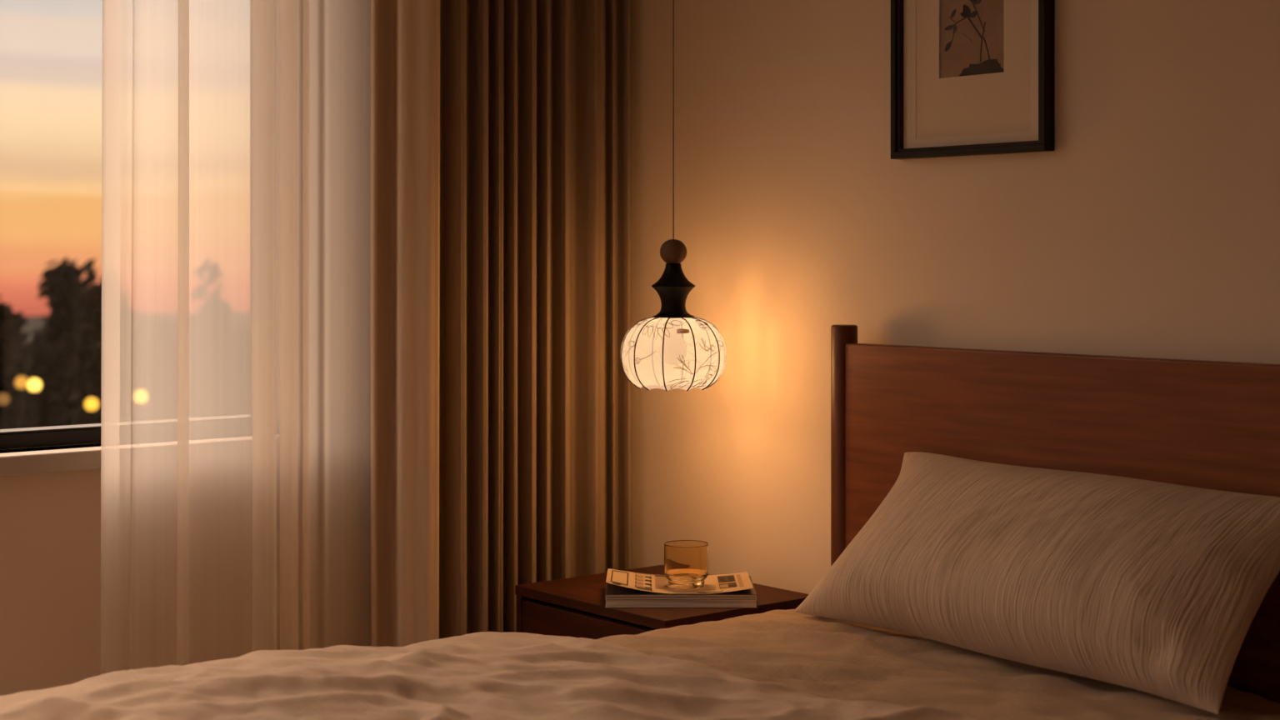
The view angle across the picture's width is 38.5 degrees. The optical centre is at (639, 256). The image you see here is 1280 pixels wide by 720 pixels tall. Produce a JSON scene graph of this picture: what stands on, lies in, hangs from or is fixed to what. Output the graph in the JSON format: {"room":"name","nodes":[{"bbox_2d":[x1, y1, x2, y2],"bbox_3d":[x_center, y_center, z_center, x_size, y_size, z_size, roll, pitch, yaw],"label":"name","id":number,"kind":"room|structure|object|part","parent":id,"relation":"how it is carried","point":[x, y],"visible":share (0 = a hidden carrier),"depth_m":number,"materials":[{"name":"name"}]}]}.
{"room":"bedroom","nodes":[
{"label":"bedroom","id":0,"kind":"room"},
{"bbox_2d":[0,442,100,695],"bbox_3d":[-1.799,-0.100,2.990,4.300,2.600,0.140,0,0,-39],"label":"wall","id":1,"kind":"structure","parent":0,"point":[50,523],"depth_m":3.46,"materials":[{"name":"paint"}]},
{"bbox_2d":[0,423,100,477],"bbox_3d":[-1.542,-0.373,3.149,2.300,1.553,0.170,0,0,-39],"label":"window sill","id":2,"kind":"structure","parent":1,"relation":"in","point":[32,462],"depth_m":3.46,"materials":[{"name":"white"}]},
{"bbox_3d":[-1.526,0.384,3.130,2.300,0.038,0.120,0,0,-39],"label":"sill","id":3,"kind":"part","parent":2,"relation":"part of","materials":[{"name":"beige paint"}]},
{"bbox_3d":[-1.601,-0.393,3.173,2.138,1.515,0.058,0,0,-39],"label":"frame","id":4,"kind":"part","parent":2,"relation":"part of","materials":[{"name":"black metal"}]},
{"bbox_2d":[100,0,371,674],"bbox_3d":[-0.756,-0.068,3.564,0.614,2.505,0.074,0,0,-43],"label":"sheer curtain","id":5,"kind":"object","parent":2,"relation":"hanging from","point":[236,409],"visible":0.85,"depth_m":3.55,"materials":[{"name":"white fabric"}]},
{"bbox_2d":[631,0,1279,594],"bbox_3d":[1.361,-0.100,2.609,0.100,2.600,4.740,0,0,-39],"label":"wall","id":6,"kind":"structure","parent":0,"point":[1150,227],"depth_m":3.62,"materials":[{"name":"paint"}]},
{"bbox_2d":[370,0,632,646],"bbox_3d":[-0.270,-0.066,3.957,0.682,2.508,0.095,0,0,-40],"label":"drape","id":7,"kind":"object","parent":6,"relation":"hanging from","point":[501,130],"visible":0.84,"depth_m":3.90,"materials":[{"name":"brown fabric"}]},
{"bbox_2d":[890,0,1054,159],"bbox_3d":[0.614,-0.487,3.416,0.030,0.596,0.371,0,0,-39],"label":"framed picture","id":8,"kind":"object","parent":6,"relation":"attached to","point":[969,77],"visible":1,"depth_m":3.42,"materials":[{"name":"black"}]},
{"bbox_2d":[940,0,1004,78],"bbox_3d":[0.621,-0.469,3.421,0.003,0.270,0.164,0,0,-39],"label":"art print","id":9,"kind":"object","parent":8,"relation":"attached to","point":[972,31],"depth_m":3.42,"materials":[{"name":"brown paper"}]},
{"bbox_3d":[-0.339,-1.450,1.213,4.500,0.100,4.740,0,0,-39],"label":"ceiling","id":10,"kind":"structure","parent":0,"visible":0},
{"bbox_2d":[620,0,726,391],"bbox_3d":[0.068,-0.564,3.757,0.218,1.671,0.216,0,0,-23],"label":"pendant lamp","id":11,"kind":"object","parent":10,"relation":"hanging from","point":[672,348],"visible":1,"depth_m":3.69,"materials":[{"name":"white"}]},
{"bbox_3d":[0.068,-0.705,3.757,0.002,1.349,0.002,0,0,-39],"label":"cord","id":12,"kind":"part","parent":11,"relation":"part of","materials":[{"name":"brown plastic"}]},
{"bbox_3d":[0.069,0.197,3.757,0.216,0.146,0.219,0,0,-39],"label":"lamp shade","id":13,"kind":"part","parent":11,"relation":"part of","materials":[{"name":"paper"}]},
{"bbox_3d":[-0.339,1.250,1.213,4.500,0.100,4.740,0,0,-39],"label":"floor","id":14,"kind":"structure","parent":0,"visible":0},
{"bbox_2d":[515,565,809,639],"bbox_3d":[0.049,0.943,3.764,0.402,0.515,0.486,0,0,-39],"label":"nightstand","id":15,"kind":"object","parent":14,"relation":"on","point":[574,607],"visible":0.14,"depth_m":3.68,"materials":[{"name":"brown wood"}]},
{"bbox_3d":[0.042,0.794,3.758,0.379,0.161,0.442,0,0,-39],"label":"drawer","id":16,"kind":"part","parent":15,"relation":"part of","materials":[{"name":"brown wood"}]},
{"bbox_2d":[605,600,756,607],"bbox_3d":[0.081,0.677,3.687,0.296,0.015,0.216,0,0,0],"label":"magazine","id":17,"kind":"object","parent":15,"relation":"on","point":[609,603],"visible":0.29,"depth_m":3.58,"materials":[{"name":"beige paper"}]},
{"bbox_2d":[605,586,756,599],"bbox_3d":[0.080,0.667,3.686,0.296,0.005,0.213,0,0,0],"label":"magazine","id":18,"kind":"object","parent":17,"relation":"on","point":[606,597],"visible":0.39,"depth_m":3.58,"materials":[{"name":"beige paper"}]},
{"bbox_2d":[605,575,756,596],"bbox_3d":[0.081,0.662,3.684,0.294,0.004,0.210,0,0,0],"label":"magazine","id":19,"kind":"object","parent":18,"relation":"on","point":[612,590],"visible":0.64,"depth_m":3.59,"materials":[{"name":"paper"}]},
{"bbox_2d":[605,568,753,594],"bbox_3d":[0.077,0.648,3.687,0.288,0.022,0.205,0,0,0],"label":"newspaper","id":20,"kind":"object","parent":19,"relation":"on","point":[720,583],"visible":0.93,"depth_m":3.67,"materials":[{"name":"beige paper"}]},
{"bbox_2d":[664,540,708,589],"bbox_3d":[0.092,0.616,3.661,0.089,0.086,0.089,0,0,-39],"label":"drinking glass","id":21,"kind":"object","parent":20,"relation":"on","point":[686,562],"visible":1,"depth_m":3.63,"materials":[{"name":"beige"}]},
{"bbox_2d":[830,324,1279,703],"bbox_3d":[0.109,0.667,2.312,2.139,1.066,1.672,0,0,-39],"label":"headboard","id":22,"kind":"object","parent":14,"relation":"on","point":[1215,425],"visible":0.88,"depth_m":3.18,"materials":[{"name":"brown wood"}]},
{"bbox_3d":[0.401,0.667,3.600,0.052,1.066,0.052,0,0,-39],"label":"post","id":23,"kind":"part","parent":22,"relation":"part of","materials":[{"name":"brown wood"}]},
{"bbox_2d":[595,609,1279,719],"bbox_3d":[0.110,0.803,2.322,2.002,0.290,1.731,0,0,-39],"label":"sheet","id":24,"kind":"object","parent":22,"relation":"on","point":[825,657],"visible":0.5,"depth_m":2.97,"materials":[{"name":"fabric"}]},
{"bbox_2d":[0,631,973,719],"bbox_3d":[-0.051,0.758,2.069,1.755,0.333,2.018,0,0,-39],"label":"duvet","id":25,"kind":"object","parent":24,"relation":"on","point":[482,675],"visible":1,"depth_m":2.62,"materials":[{"name":"fabric"}]},
{"bbox_2d":[793,451,1279,714],"bbox_3d":[0.620,0.512,3.067,0.270,0.302,0.980,0,0,-39],"label":"pillow","id":26,"kind":"object","parent":24,"relation":"on","point":[1157,588],"visible":1,"depth_m":2.88,"materials":[{"name":"beige fabric"}]},
{"label":"outside","id":27,"kind":"structure","parent":0,"visible":0},
{"bbox_2d":[18,315,48,359],"bbox_3d":[-24.035,5.500,88.561,250.000,0.200,159.400,0,0,-39],"label":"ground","id":28,"kind":"structure","parent":27,"point":[35,322],"depth_m":142.27,"materials":[{"name":"black plant"}]},
{"bbox_2d":[0,393,9,429],"bbox_3d":[-10.765,3.852,31.000,0.220,3.096,0.220,0,0,-39],"label":"street lamp","id":29,"kind":"object","parent":28,"relation":"on","point":[4,397],"visible":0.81,"depth_m":30.96,"materials":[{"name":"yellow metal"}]},
{"bbox_3d":[-10.765,2.410,31.000,0.210,0.210,0.210,0,0,-39],"label":"globe","id":30,"kind":"part","parent":29,"relation":"part of"},
{"bbox_2d":[0,295,24,375],"bbox_3d":[-12.899,2.883,35.949,1.796,5.041,1.956,0,0,-39],"label":"tree","id":31,"kind":"object","parent":28,"relation":"on","point":[5,320],"visible":0.43,"depth_m":35.62,"materials":[{"name":"green plant"}]},
{"bbox_2d":[15,375,28,428],"bbox_3d":[-9.781,3.643,29.000,0.220,3.515,0.220,0,0,-39],"label":"street lamp","id":32,"kind":"object","parent":28,"relation":"on","point":[21,382],"visible":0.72,"depth_m":28.97,"materials":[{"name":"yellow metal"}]},
{"bbox_3d":[-9.781,1.990,29.000,0.210,0.210,0.210,0,0,-39],"label":"globe","id":33,"kind":"part","parent":32,"relation":"part of"},
{"bbox_2d":[14,325,48,424],"bbox_3d":[-13.096,3.284,40.007,2.973,4.240,2.520,0,0,35],"label":"tree","id":34,"kind":"object","parent":28,"relation":"on","point":[33,349],"visible":0.02,"depth_m":39.58,"materials":[{"name":"green plant"}]},
{"bbox_2d":[27,378,41,427],"bbox_3d":[-9.246,3.627,28.000,0.220,3.545,0.220,0,0,-39],"label":"street lamp","id":35,"kind":"object","parent":28,"relation":"on","point":[34,385],"visible":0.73,"depth_m":27.97,"materials":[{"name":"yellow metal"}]},
{"bbox_3d":[-9.246,1.960,28.000,0.210,0.210,0.210,0,0,-39],"label":"globe","id":36,"kind":"part","parent":35,"relation":"part of"},
{"bbox_2d":[0,310,101,429],"bbox_3d":[-12.116,3.306,33.015,18.691,5.129,1.767,0,0,0],"label":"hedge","id":37,"kind":"object","parent":28,"relation":"on","point":[64,391],"visible":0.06,"depth_m":32.73,"materials":[{"name":"green plant"}]},
{"bbox_2d":[27,255,101,374],"bbox_3d":[-10.928,2.693,36.151,1.983,5.420,1.711,0,0,23],"label":"tree","id":38,"kind":"object","parent":28,"relation":"on","point":[75,311],"visible":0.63,"depth_m":35.73,"materials":[{"name":"green plant"}]},
{"bbox_2d":[84,397,98,424],"bbox_3d":[-8.375,3.774,28.000,0.220,3.252,0.220,0,0,-39],"label":"street lamp","id":39,"kind":"object","parent":28,"relation":"on","point":[91,404],"visible":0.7,"depth_m":27.94,"materials":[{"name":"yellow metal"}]},
{"bbox_3d":[-8.375,2.253,28.000,0.210,0.210,0.210,0,0,-39],"label":"globe","id":40,"kind":"part","parent":39,"relation":"part of"}
]}

